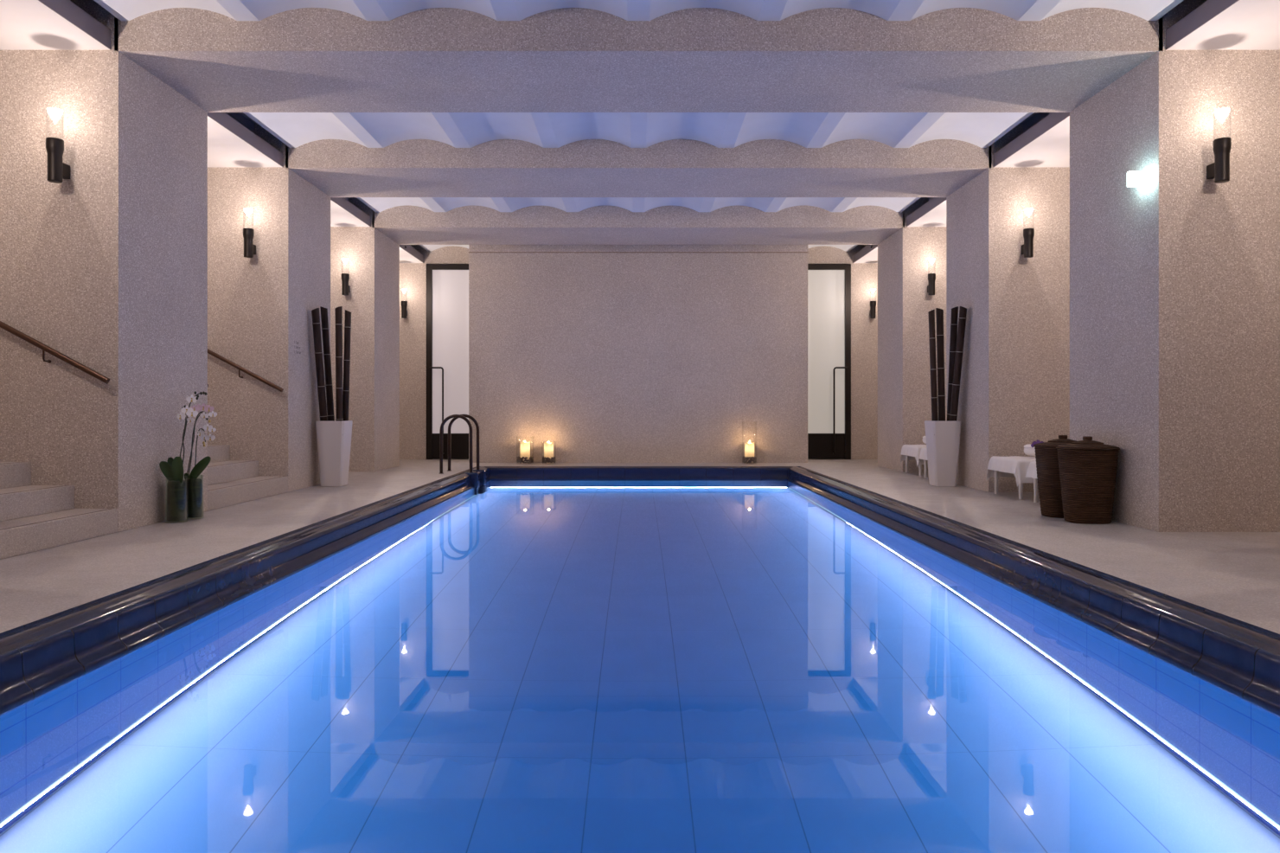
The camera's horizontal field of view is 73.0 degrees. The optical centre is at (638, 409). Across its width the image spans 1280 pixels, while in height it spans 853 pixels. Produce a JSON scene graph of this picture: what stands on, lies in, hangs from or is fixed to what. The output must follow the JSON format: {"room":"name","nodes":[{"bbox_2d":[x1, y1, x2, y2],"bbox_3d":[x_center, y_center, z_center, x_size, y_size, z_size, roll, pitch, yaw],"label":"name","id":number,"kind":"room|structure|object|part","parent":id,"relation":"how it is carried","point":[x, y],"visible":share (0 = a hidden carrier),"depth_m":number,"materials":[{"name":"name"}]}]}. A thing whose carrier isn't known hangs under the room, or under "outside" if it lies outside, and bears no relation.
{"room":"spa","nodes":[
{"label":"spa","id":0,"kind":"room"},
{"bbox_2d":[0,0,111,50],"bbox_3d":[-5.366,-2.721,5.480,2.968,0.147,1.774,0,0,0],"label":"ceiling","id":1,"kind":"structure","parent":0,"point":[24,24],"depth_m":6.05,"materials":[{"name":"white paint"}]},
{"bbox_2d":[0,0,207,531],"bbox_3d":[-5.340,-1.190,7.025,3.020,4.220,1.316,0,0,0],"label":"wall","id":2,"kind":"structure","parent":0,"point":[105,266],"depth_m":6.37,"materials":[{"name":"paint"}]},
{"bbox_2d":[0,320,109,383],"bbox_3d":[-5.165,-0.895,6.326,2.621,1.414,0.082,0,0,0],"label":"handrail","id":3,"kind":"object","parent":2,"relation":"attached to","point":[45,348],"visible":1,"depth_m":6.29,"materials":[{"name":"brown wood"}]},
{"bbox_2d":[45,108,70,183],"bbox_3d":[-4.205,-1.903,6.272,0.111,0.526,0.190,0,0,0],"label":"wall lamp","id":4,"kind":"object","parent":2,"relation":"attached to","point":[57,169],"visible":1,"depth_m":6.20,"materials":[{"name":"black metal"}]},
{"bbox_2d":[226,112,258,132],"bbox_3d":[-4.050,-2.995,8.570,0.500,0.410,1.774,0,0,0],"label":"ceiling","id":5,"kind":"structure","parent":0,"point":[241,118],"depth_m":9.20,"materials":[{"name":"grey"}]},
{"bbox_2d":[207,112,283,166],"bbox_3d":[-5.366,-2.721,8.570,2.968,0.147,1.774,0,0,0],"label":"ceiling","id":6,"kind":"structure","parent":0,"point":[225,149],"depth_m":8.80,"materials":[{"name":"white paint"}]},
{"bbox_2d":[207,124,330,492],"bbox_3d":[-5.340,-1.190,10.107,3.020,4.220,1.301,0,0,0],"label":"wall","id":7,"kind":"structure","parent":0,"point":[259,306],"depth_m":9.46,"materials":[{"name":"paint"}]},
{"bbox_2d":[207,348,283,391],"bbox_3d":[-5.165,-0.895,9.416,2.621,1.414,0.082,0,0,0],"label":"handrail","id":8,"kind":"object","parent":7,"relation":"attached to","point":[210,352],"visible":0.39,"depth_m":9.38,"materials":[{"name":"brown wood"}]},
{"bbox_2d":[243,208,255,257],"bbox_3d":[-4.205,-1.903,9.362,0.111,0.526,0.190,0,0,0],"label":"wall lamp","id":9,"kind":"object","parent":7,"relation":"attached to","point":[248,233],"visible":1,"depth_m":9.29,"materials":[{"name":"black metal"}]},
{"bbox_2d":[330,197,371,226],"bbox_3d":[-5.366,-2.721,11.648,2.968,0.147,1.779,0,0,0],"label":"ceiling","id":10,"kind":"structure","parent":0,"point":[339,216],"depth_m":11.91,"materials":[{"name":"white paint"}]},
{"bbox_2d":[330,197,399,471],"bbox_3d":[-5.340,-1.190,13.194,3.020,4.220,1.313,0,0,0],"label":"wall","id":11,"kind":"structure","parent":0,"point":[370,258],"depth_m":12.54,"materials":[{"name":"paint"}]},
{"bbox_2d":[341,273,350,295],"bbox_3d":[-4.205,-1.903,12.442,0.111,0.526,0.190,0,0,0],"label":"wall lamp","id":12,"kind":"object","parent":11,"relation":"attached to","point":[345,277],"visible":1,"depth_m":12.36,"materials":[{"name":"black metal"}]},
{"bbox_2d":[399,244,423,262],"bbox_3d":[-5.366,-2.721,14.750,2.968,0.147,1.800,0,0,0],"label":"ceiling","id":13,"kind":"structure","parent":0,"point":[405,257],"depth_m":15.05,"materials":[{"name":"white paint"}]},
{"bbox_2d":[468,244,807,462],"bbox_3d":[0.000,-1.190,14.815,5.736,4.220,0.370,0,0,0],"label":"wall","id":14,"kind":"structure","parent":0,"point":[601,357],"depth_m":14.63,"materials":[{"name":"stone"}]},
{"bbox_2d":[468,251,807,252],"bbox_3d":[0.000,-2.657,14.629,5.736,0.010,0.006,0,0,0],"label":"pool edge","id":15,"kind":"structure","parent":14,"relation":"attached to","point":[469,252],"depth_m":14.63,"materials":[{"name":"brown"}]},
{"bbox_2d":[243,112,1033,147],"bbox_3d":[0.000,-3.080,8.570,7.620,0.440,1.774,0,0,0],"label":"ceiling","id":16,"kind":"structure","parent":0,"point":[369,130],"depth_m":8.92,"materials":[{"name":"paint"}]},
{"bbox_2d":[93,0,1183,20],"bbox_3d":[0.000,-3.080,5.480,7.620,0.440,1.774,0,0,0],"label":"ceiling","id":17,"kind":"structure","parent":0,"point":[122,9],"depth_m":6.25,"materials":[{"name":"paint"}]},
{"bbox_2d":[419,244,857,251],"bbox_3d":[0.000,-3.080,14.750,7.620,0.440,1.800,0,0,0],"label":"ceiling","id":18,"kind":"structure","parent":0,"point":[428,247],"depth_m":15.48,"materials":[{"name":"paint"}]},
{"bbox_2d":[399,244,877,459],"bbox_3d":[0.000,-1.200,15.775,14.100,4.200,0.250,0,0,0],"label":"wall","id":19,"kind":"structure","parent":0,"point":[412,276],"depth_m":15.65,"materials":[{"name":"paint"}]},
{"bbox_2d":[401,300,407,318],"bbox_3d":[-4.205,-1.903,15.555,0.111,0.526,0.190,0,0,0],"label":"wall lamp","id":20,"kind":"object","parent":19,"relation":"attached to","point":[404,304],"visible":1,"depth_m":15.47,"materials":[{"name":"black metal"}]},
{"bbox_2d":[426,263,468,459],"bbox_3d":[-3.335,-0.865,15.642,1.010,3.530,0.176,0,0,0],"label":"door","id":21,"kind":"structure","parent":19,"relation":"in","point":[447,284],"depth_m":15.67,"materials":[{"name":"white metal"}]},
{"bbox_3d":[-3.641,0.017,15.609,0.270,1.576,0.109,0,0,0],"label":"pull handle","id":22,"kind":"part","parent":21,"relation":"part of","materials":[{"name":"brown metal"}]},
{"bbox_3d":[-3.317,0.657,15.685,0.835,0.455,0.050,0,0,0],"label":"kick panel","id":23,"kind":"part","parent":21,"relation":"part of","materials":[{"name":"brown metal"}]},
{"bbox_2d":[807,263,851,459],"bbox_3d":[3.335,-0.865,15.642,1.010,3.530,0.176,0,0,0],"label":"door","id":24,"kind":"structure","parent":19,"relation":"in","point":[828,284],"depth_m":15.67,"materials":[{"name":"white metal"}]},
{"bbox_3d":[3.317,0.657,15.685,0.835,0.455,0.050,0,0,0],"label":"kick panel","id":25,"kind":"part","parent":24,"relation":"part of","materials":[{"name":"brown metal"}]},
{"bbox_3d":[3.641,0.017,15.609,0.270,1.576,0.109,0,0,0],"label":"pull handle","id":26,"kind":"part","parent":24,"relation":"part of","materials":[{"name":"brown metal"}]},
{"bbox_2d":[870,300,876,318],"bbox_3d":[4.205,-1.903,15.555,0.111,0.526,0.190,0,0,0],"label":"wall lamp","id":27,"kind":"object","parent":19,"relation":"attached to","point":[873,304],"visible":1,"depth_m":15.47,"materials":[{"name":"black metal"}]},
{"bbox_2d":[356,197,921,211],"bbox_3d":[0.000,-3.080,11.648,7.620,0.440,1.779,0,0,0],"label":"ceiling","id":28,"kind":"structure","parent":0,"point":[377,204],"depth_m":12.17,"materials":[{"name":"paint"}]},
{"bbox_2d":[0,458,1279,633],"bbox_3d":[0.000,1.025,6.525,13.900,0.250,18.650,0,0,0],"label":"floor","id":29,"kind":"structure","parent":0,"point":[1233,574],"depth_m":5.88,"materials":[{"name":"stone"}]},
{"bbox_2d":[0,461,117,559],"bbox_3d":[-5.289,0.125,5.480,2.918,1.550,1.772,0,0,0],"label":"staircase","id":30,"kind":"structure","parent":29,"relation":"on","point":[33,518],"depth_m":5.90,"materials":[{"name":"stone"}]},
{"bbox_2d":[0,466,490,714],"bbox_3d":[-2.417,1.023,6.925,0.255,0.274,13.400,0,0,0],"label":"pool edge","id":31,"kind":"structure","parent":29,"relation":"attached to","point":[37,657],"depth_m":4.35,"materials":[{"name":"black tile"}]},
{"bbox_2d":[207,444,287,510],"bbox_3d":[-5.289,0.125,8.570,2.918,1.550,1.772,0,0,0],"label":"staircase","id":32,"kind":"structure","parent":29,"relation":"on","point":[229,482],"depth_m":8.77,"materials":[{"name":"stone"}]},
{"bbox_2d":[315,420,352,486],"bbox_3d":[-3.600,0.516,10.235,0.336,0.768,0.336,0,0,0],"label":"planter","id":33,"kind":"object","parent":29,"relation":"on","point":[334,438],"visible":0.89,"depth_m":10.10,"materials":[{"name":"grey ceramic"}]},
{"bbox_2d":[311,307,327,421],"bbox_3d":[-3.720,-0.455,10.103,0.094,1.450,0.258,0,0,17],"label":"bamboo pole","id":34,"kind":"object","parent":33,"relation":"in","point":[315,313],"visible":0.96,"depth_m":10.06,"materials":[{"name":"brown wood"}]},
{"bbox_2d":[320,306,334,421],"bbox_3d":[-3.700,-0.480,10.300,0.176,1.495,0.086,0,0,0],"label":"bamboo pole","id":35,"kind":"object","parent":33,"relation":"in","point":[324,320],"visible":0.97,"depth_m":10.27,"materials":[{"name":"brown wood"}]},
{"bbox_2d":[334,306,343,421],"bbox_3d":[-3.527,-0.476,10.190,0.095,1.482,0.086,0,0,0],"label":"bamboo pole","id":36,"kind":"object","parent":33,"relation":"in","point":[338,310],"visible":0.97,"depth_m":10.16,"materials":[{"name":"brown wood"}]},
{"bbox_2d":[342,309,351,421],"bbox_3d":[-3.473,-0.461,10.290,0.108,1.453,0.079,0,0,0],"label":"bamboo pole","id":37,"kind":"object","parent":33,"relation":"in","point":[348,314],"visible":0.84,"depth_m":10.26,"materials":[{"name":"brown wood"}]},
{"bbox_2d":[439,414,486,487],"bbox_3d":[-2.512,1.058,12.450,0.604,1.985,0.740,0,0,0],"label":"pool ladder","id":38,"kind":"object","parent":29,"relation":"on","point":[479,475],"visible":0.59,"depth_m":12.18,"materials":[{"name":"brown metal"}]},
{"bbox_2d":[484,466,799,479],"bbox_3d":[0.000,1.023,13.497,5.090,0.274,0.255,0,0,0],"label":"pool edge","id":39,"kind":"structure","parent":29,"relation":"attached to","point":[495,472],"depth_m":13.41,"materials":[{"name":"black stone"}]},
{"bbox_2d":[905,454,921,475],"bbox_3d":[4.750,0.524,12.060,1.900,0.752,0.633,0,0,0],"label":"sun lounger","id":40,"kind":"object","parent":29,"relation":"on","point":[906,457],"visible":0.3,"depth_m":12.34,"materials":[{"name":"beige"}]},
{"bbox_3d":[3.835,0.743,12.355,0.044,0.315,0.043,0,0,0],"label":"leg","id":41,"kind":"part","parent":40,"relation":"part of","materials":[{"name":"white paint"}]},
{"bbox_2d":[900,444,926,466],"bbox_3d":[4.085,0.635,12.060,0.670,0.273,0.762,0,0,0],"label":"cloth","id":42,"kind":"object","parent":40,"relation":"on","point":[912,451],"visible":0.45,"depth_m":12.04,"materials":[{"name":"white fabric"}]},
{"bbox_3d":[3.835,0.743,11.765,0.044,0.315,0.043,0,0,0],"label":"leg","id":43,"kind":"part","parent":40,"relation":"part of","materials":[{"name":"white paint"}]},
{"bbox_2d":[924,460,927,477],"bbox_3d":[4.710,0.524,11.130,1.900,0.752,0.633,0,0,0],"label":"sun lounger","id":44,"kind":"object","parent":29,"relation":"on","point":[925,461],"visible":0.08,"depth_m":11.41,"materials":[{"name":"beige"}]},
{"bbox_2d":[918,447,927,466],"bbox_3d":[4.045,0.638,11.130,0.673,0.277,0.762,0,0,0],"label":"cloth","id":45,"kind":"object","parent":44,"relation":"on","point":[923,454],"visible":0.11,"depth_m":11.37,"materials":[{"name":"white fabric"}]},
{"bbox_2d":[924,420,961,486],"bbox_3d":[3.600,0.516,10.235,0.336,0.768,0.336,0,0,0],"label":"planter","id":46,"kind":"object","parent":29,"relation":"on","point":[943,438],"visible":0.89,"depth_m":10.10,"materials":[{"name":"grey ceramic"}]},
{"bbox_2d":[928,309,938,421],"bbox_3d":[3.467,-0.456,10.170,0.116,1.444,0.077,0,0,0],"label":"bamboo pole","id":47,"kind":"object","parent":46,"relation":"in","point":[931,314],"visible":0.91,"depth_m":10.14,"materials":[{"name":"brown wood"}]},
{"bbox_2d":[935,307,945,421],"bbox_3d":[3.573,-0.467,10.220,0.113,1.466,0.090,0,0,0],"label":"bamboo pole","id":48,"kind":"object","parent":46,"relation":"in","point":[939,312],"visible":0.77,"depth_m":10.19,"materials":[{"name":"brown wood"}]},
{"bbox_2d":[946,306,958,421],"bbox_3d":[3.716,-0.473,10.246,0.086,1.484,0.211,0,0,-7],"label":"bamboo pole","id":49,"kind":"object","parent":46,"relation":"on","point":[954,316],"visible":0.68,"depth_m":10.20,"materials":[{"name":"brown wood"}]},
{"bbox_2d":[949,306,966,421],"bbox_3d":[3.713,-0.462,10.063,0.090,1.465,0.262,0,0,-23],"label":"bamboo pole","id":50,"kind":"object","parent":46,"relation":"in","point":[963,310],"visible":1,"depth_m":10.02,"materials":[{"name":"brown wood"}]},
{"bbox_2d":[994,470,1023,499],"bbox_3d":[4.750,0.524,8.970,1.900,0.752,0.633,0,0,0],"label":"sun lounger","id":51,"kind":"object","parent":29,"relation":"on","point":[996,472],"visible":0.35,"depth_m":9.24,"materials":[{"name":"white paint"}]},
{"bbox_3d":[3.835,0.743,9.265,0.044,0.315,0.043,0,0,0],"label":"leg","id":52,"kind":"part","parent":51,"relation":"part of","materials":[{"name":"white paint"}]},
{"bbox_2d":[986,455,1036,486],"bbox_3d":[4.085,0.635,8.970,0.671,0.272,0.762,0,0,0],"label":"cloth","id":53,"kind":"object","parent":51,"relation":"on","point":[1013,466],"visible":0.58,"depth_m":8.83,"materials":[{"name":"white fabric"}]},
{"bbox_2d":[1023,444,1035,455],"bbox_3d":[4.142,0.426,8.970,0.114,0.118,0.420,0,0,0],"label":"rolled towel","id":54,"kind":"object","parent":53,"relation":"on","point":[1028,450],"visible":0.39,"depth_m":9.06,"materials":[{"name":"white fabric"}]},
{"bbox_2d":[1030,439,1043,447],"bbox_3d":[4.072,0.346,8.784,0.167,0.079,0.075,0,0,0],"label":"flower","id":55,"kind":"object","parent":54,"relation":"on","point":[1037,440],"visible":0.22,"depth_m":8.79,"materials":[{"name":"purple plant"}]},
{"bbox_3d":[3.835,0.743,8.675,0.044,0.315,0.043,0,0,0],"label":"leg","id":56,"kind":"part","parent":51,"relation":"part of","materials":[{"name":"white paint"}]},
{"bbox_2d":[787,466,1279,716],"bbox_3d":[2.417,1.023,6.925,0.255,0.274,13.400,0,0,0],"label":"pool edge","id":57,"kind":"structure","parent":29,"relation":"attached to","point":[1241,658],"depth_m":4.38,"materials":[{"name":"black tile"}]},
{"bbox_2d":[1033,478,1038,502],"bbox_3d":[4.760,0.524,8.070,1.900,0.752,0.633,0,0,0],"label":"sun lounger","id":58,"kind":"object","parent":29,"relation":"on","point":[1035,480],"visible":0.11,"depth_m":8.35,"materials":[{"name":"beige"}]},
{"bbox_2d":[1025,460,1037,478],"bbox_3d":[4.094,0.583,8.070,0.672,0.167,0.702,0,0,0],"label":"cloth","id":59,"kind":"object","parent":58,"relation":"on","point":[1031,472],"visible":0.12,"depth_m":8.30,"materials":[{"name":"white fabric"}]},
{"bbox_2d":[1033,435,1076,518],"bbox_3d":[3.583,0.557,7.300,0.451,0.685,0.382,0,0,-1],"label":"laundry basket","id":60,"kind":"object","parent":29,"relation":"on","point":[1048,478],"visible":0.54,"depth_m":7.21,"materials":[{"name":"wicker"}]},
{"bbox_3d":[3.583,0.281,7.300,0.444,0.073,0.373,0,0,-1],"label":"lid","id":61,"kind":"part","parent":60,"relation":"part of","materials":[{"name":"wicker"}]},
{"bbox_3d":[3.583,0.234,7.300,0.062,0.037,0.062,0,0,-1],"label":"knob","id":62,"kind":"part","parent":60,"relation":"part of","materials":[{"name":"wicker"}]},
{"bbox_2d":[1056,435,1119,524],"bbox_3d":[3.595,0.557,6.925,0.451,0.685,0.382,0,0,0],"label":"laundry basket","id":63,"kind":"object","parent":29,"relation":"on","point":[1087,466],"visible":1,"depth_m":6.79,"materials":[{"name":"wicker"}]},
{"bbox_3d":[3.595,0.234,6.925,0.062,0.037,0.062,0,0,0],"label":"knob","id":64,"kind":"part","parent":63,"relation":"part of","materials":[{"name":"wicker"}]},
{"bbox_3d":[3.595,0.281,6.925,0.444,0.073,0.373,0,0,0],"label":"lid","id":65,"kind":"part","parent":63,"relation":"part of","materials":[{"name":"wicker"}]},
{"bbox_3d":[-3.665,0.719,7.130,0.146,0.361,0.146,0,0,0],"label":"glass vase","id":66,"kind":"object","parent":29,"relation":"on","visible":0},
{"bbox_2d":[184,403,217,518],"bbox_3d":[-3.605,0.416,7.130,0.265,0.936,0.124,0,0,0],"label":"orchid plant","id":67,"kind":"object","parent":66,"relation":"in","point":[194,492],"visible":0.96,"depth_m":7.10,"materials":[{"name":"green plant"}]},
{"bbox_3d":[-3.667,0.301,7.136,0.143,0.567,0.016,0,0,7],"label":"stem","id":68,"kind":"part","parent":67,"relation":"part of","materials":[{"name":"grey"}]},
{"bbox_3d":[-3.624,0.298,7.125,0.190,0.571,0.020,0,0,0],"label":"stem","id":69,"kind":"part","parent":67,"relation":"part of","materials":[{"name":"grey"}]},
{"bbox_3d":[-3.614,0.369,7.123,0.103,0.429,0.015,0,0,8],"label":"stem","id":70,"kind":"part","parent":67,"relation":"part of","materials":[{"name":"grey"}]},
{"bbox_3d":[-1.886,0.672,14.380,0.296,0.454,0.296,0,0,0],"label":"glass","id":71,"kind":"object","parent":29,"relation":"on","visible":0},
{"bbox_2d":[516,456,533,463],"bbox_3d":[-1.885,0.833,14.379,0.277,0.118,0.276,0,0,0],"label":"pebbles","id":72,"kind":"object","parent":71,"relation":"in","point":[520,459],"visible":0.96,"depth_m":14.28,"materials":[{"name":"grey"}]},
{"bbox_2d":[519,441,530,463],"bbox_3d":[-1.886,0.701,14.380,0.164,0.375,0.164,0,0,0],"label":"pillar candle","id":73,"kind":"object","parent":71,"relation":"in","point":[525,447],"visible":0.93,"depth_m":14.31,"materials":[{"name":"wax"}]},
{"bbox_3d":[-1.492,0.712,14.380,0.240,0.374,0.240,0,0,0],"label":"glass","id":74,"kind":"object","parent":29,"relation":"on","visible":0},
{"bbox_2d":[542,456,555,463],"bbox_3d":[-1.492,0.835,14.381,0.230,0.108,0.228,0,0,0],"label":"pebbles","id":75,"kind":"object","parent":74,"relation":"in","point":[547,459],"visible":0.95,"depth_m":14.29,"materials":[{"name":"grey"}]},
{"bbox_2d":[544,441,553,463],"bbox_3d":[-1.492,0.703,14.380,0.162,0.370,0.162,0,0,0],"label":"pillar candle","id":76,"kind":"object","parent":74,"relation":"in","point":[548,447],"visible":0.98,"depth_m":14.31,"materials":[{"name":"wax"}]},
{"bbox_3d":[1.845,0.547,14.380,0.254,0.704,0.254,0,0,0],"label":"glass","id":77,"kind":"object","parent":29,"relation":"on","visible":0},
{"bbox_2d":[742,455,756,462],"bbox_3d":[1.845,0.832,14.380,0.234,0.113,0.235,0,0,31],"label":"pebbles","id":78,"kind":"object","parent":77,"relation":"in","point":[745,458],"visible":1,"depth_m":14.29,"materials":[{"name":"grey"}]},
{"bbox_2d":[744,441,754,463],"bbox_3d":[1.845,0.706,14.380,0.164,0.365,0.164,0,0,0],"label":"pillar candle","id":79,"kind":"object","parent":77,"relation":"in","point":[749,446],"visible":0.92,"depth_m":14.31,"materials":[{"name":"wax"}]},
{"bbox_2d":[852,244,877,262],"bbox_3d":[5.366,-2.721,14.750,2.968,0.147,1.800,0,0,0],"label":"ceiling","id":80,"kind":"structure","parent":0,"point":[872,257],"depth_m":15.05,"materials":[{"name":"white paint"}]},
{"bbox_2d":[877,197,946,471],"bbox_3d":[5.340,-1.190,13.194,3.020,4.220,1.313,0,0,0],"label":"wall","id":81,"kind":"structure","parent":0,"point":[905,259],"depth_m":12.54,"materials":[{"name":"paint"}]},
{"bbox_2d":[927,273,935,295],"bbox_3d":[4.205,-1.903,12.442,0.111,0.526,0.190,0,0,0],"label":"wall lamp","id":82,"kind":"object","parent":81,"relation":"attached to","point":[931,277],"visible":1,"depth_m":12.36,"materials":[{"name":"black metal"}]},
{"bbox_2d":[906,197,946,226],"bbox_3d":[5.366,-2.721,11.648,2.968,0.147,1.779,0,0,0],"label":"ceiling","id":83,"kind":"structure","parent":0,"point":[937,216],"depth_m":11.91,"materials":[{"name":"white paint"}]},
{"bbox_2d":[946,124,1069,492],"bbox_3d":[5.340,-1.190,10.107,3.020,4.220,1.301,0,0,0],"label":"wall","id":84,"kind":"structure","parent":0,"point":[1014,391],"depth_m":9.46,"materials":[{"name":"paint"}]},
{"bbox_2d":[1021,208,1034,257],"bbox_3d":[4.205,-1.903,9.362,0.111,0.526,0.190,0,0,0],"label":"wall lamp","id":85,"kind":"object","parent":84,"relation":"attached to","point":[1028,233],"visible":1,"depth_m":9.28,"materials":[{"name":"black metal"}]},
{"bbox_2d":[993,112,1069,166],"bbox_3d":[5.366,-2.721,8.570,2.968,0.147,1.774,0,0,0],"label":"ceiling","id":86,"kind":"structure","parent":0,"point":[1051,149],"depth_m":8.80,"materials":[{"name":"white paint"}]},
{"bbox_2d":[1018,112,1050,133],"bbox_3d":[4.050,-2.995,8.570,0.500,0.410,1.774,0,0,0],"label":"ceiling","id":87,"kind":"structure","parent":0,"point":[1034,118],"depth_m":9.21,"materials":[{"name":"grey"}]},
{"bbox_2d":[1069,0,1279,531],"bbox_3d":[5.340,-1.190,7.025,3.020,4.220,1.316,0,0,0],"label":"wall","id":88,"kind":"structure","parent":0,"point":[1174,279],"depth_m":6.37,"materials":[{"name":"paint"}]},
{"bbox_2d":[1126,171,1151,186],"bbox_3d":[3.754,-1.731,6.500,0.152,0.112,0.070,0,0,0],"label":"sign","id":89,"kind":"object","parent":88,"relation":"attached to","point":[1134,178],"visible":1,"depth_m":6.49,"materials":[{"name":"white paint"}]},
{"bbox_3d":[3.820,-1.730,6.500,0.020,0.070,0.070,0,0,0],"label":"mounting plate","id":90,"kind":"part","parent":89,"relation":"part of","materials":[{"name":"white paint"}]},
{"bbox_2d":[1206,108,1231,183],"bbox_3d":[4.205,-1.903,6.272,0.111,0.526,0.190,0,0,0],"label":"wall lamp","id":91,"kind":"object","parent":88,"relation":"attached to","point":[1219,170],"visible":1,"depth_m":6.20,"materials":[{"name":"black metal"}]},
{"bbox_2d":[1165,0,1279,50],"bbox_3d":[5.366,-2.721,5.480,2.968,0.147,1.774,0,0,0],"label":"ceiling","id":92,"kind":"structure","parent":0,"point":[1245,24],"depth_m":6.05,"materials":[{"name":"white paint"}]},
{"bbox_3d":[0.000,-3.350,6.550,14.100,0.100,18.700,0,0,0],"label":"ceiling","id":93,"kind":"structure","parent":0,"visible":0},
{"bbox_2d":[285,139,991,197],"bbox_3d":[0.000,-2.970,10.107,7.720,0.660,1.301,0,0,0],"label":"beam","id":94,"kind":"structure","parent":93,"relation":"attached to","point":[338,168],"depth_m":9.46,"materials":[{"name":"paint"}]},
{"bbox_2d":[371,205,904,244],"bbox_3d":[0.000,-2.970,13.194,7.720,0.660,1.313,0,0,0],"label":"beam","id":95,"kind":"structure","parent":93,"relation":"attached to","point":[404,225],"depth_m":12.54,"materials":[{"name":"paint"}]},
{"bbox_2d":[114,7,1163,112],"bbox_3d":[0.000,-2.970,7.025,7.720,0.660,1.316,0,0,0],"label":"beam","id":96,"kind":"structure","parent":93,"relation":"attached to","point":[304,60],"depth_m":6.54,"materials":[{"name":"paint"}]},
{"bbox_3d":[0.000,2.330,6.925,4.840,0.150,13.150,0,0,0],"label":"floor","id":97,"kind":"structure","parent":0,"visible":0},
{"bbox_2d":[0,480,1279,852],"bbox_3d":[0.000,1.725,6.925,4.720,1.260,13.030,0,0,0],"label":"water","id":98,"kind":"object","parent":97,"relation":"in","point":[503,666],"visible":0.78,"depth_m":3.17,"materials":[{"name":"blue liquid"}]},
{"bbox_3d":[-3.700,0.719,6.925,0.164,0.361,0.164,0,0,0],"label":"glass vase","id":99,"kind":"object","parent":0,"visible":0},
{"bbox_2d":[159,390,207,520],"bbox_3d":[-3.627,0.369,6.917,0.340,1.029,0.156,0,0,0],"label":"orchid plant","id":100,"kind":"object","parent":99,"relation":"in","point":[172,470],"visible":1,"depth_m":6.88,"materials":[{"name":"green plant"}]},
{"bbox_3d":[-3.645,0.273,6.930,0.065,0.562,0.019,0,0,21],"label":"stem","id":101,"kind":"part","parent":100,"relation":"part of","materials":[{"name":"grey"}]},
{"bbox_3d":[-3.571,0.209,6.922,0.230,0.689,0.024,0,0,-3],"label":"stem","id":102,"kind":"part","parent":100,"relation":"part of","materials":[{"name":"grey"}]}
]}

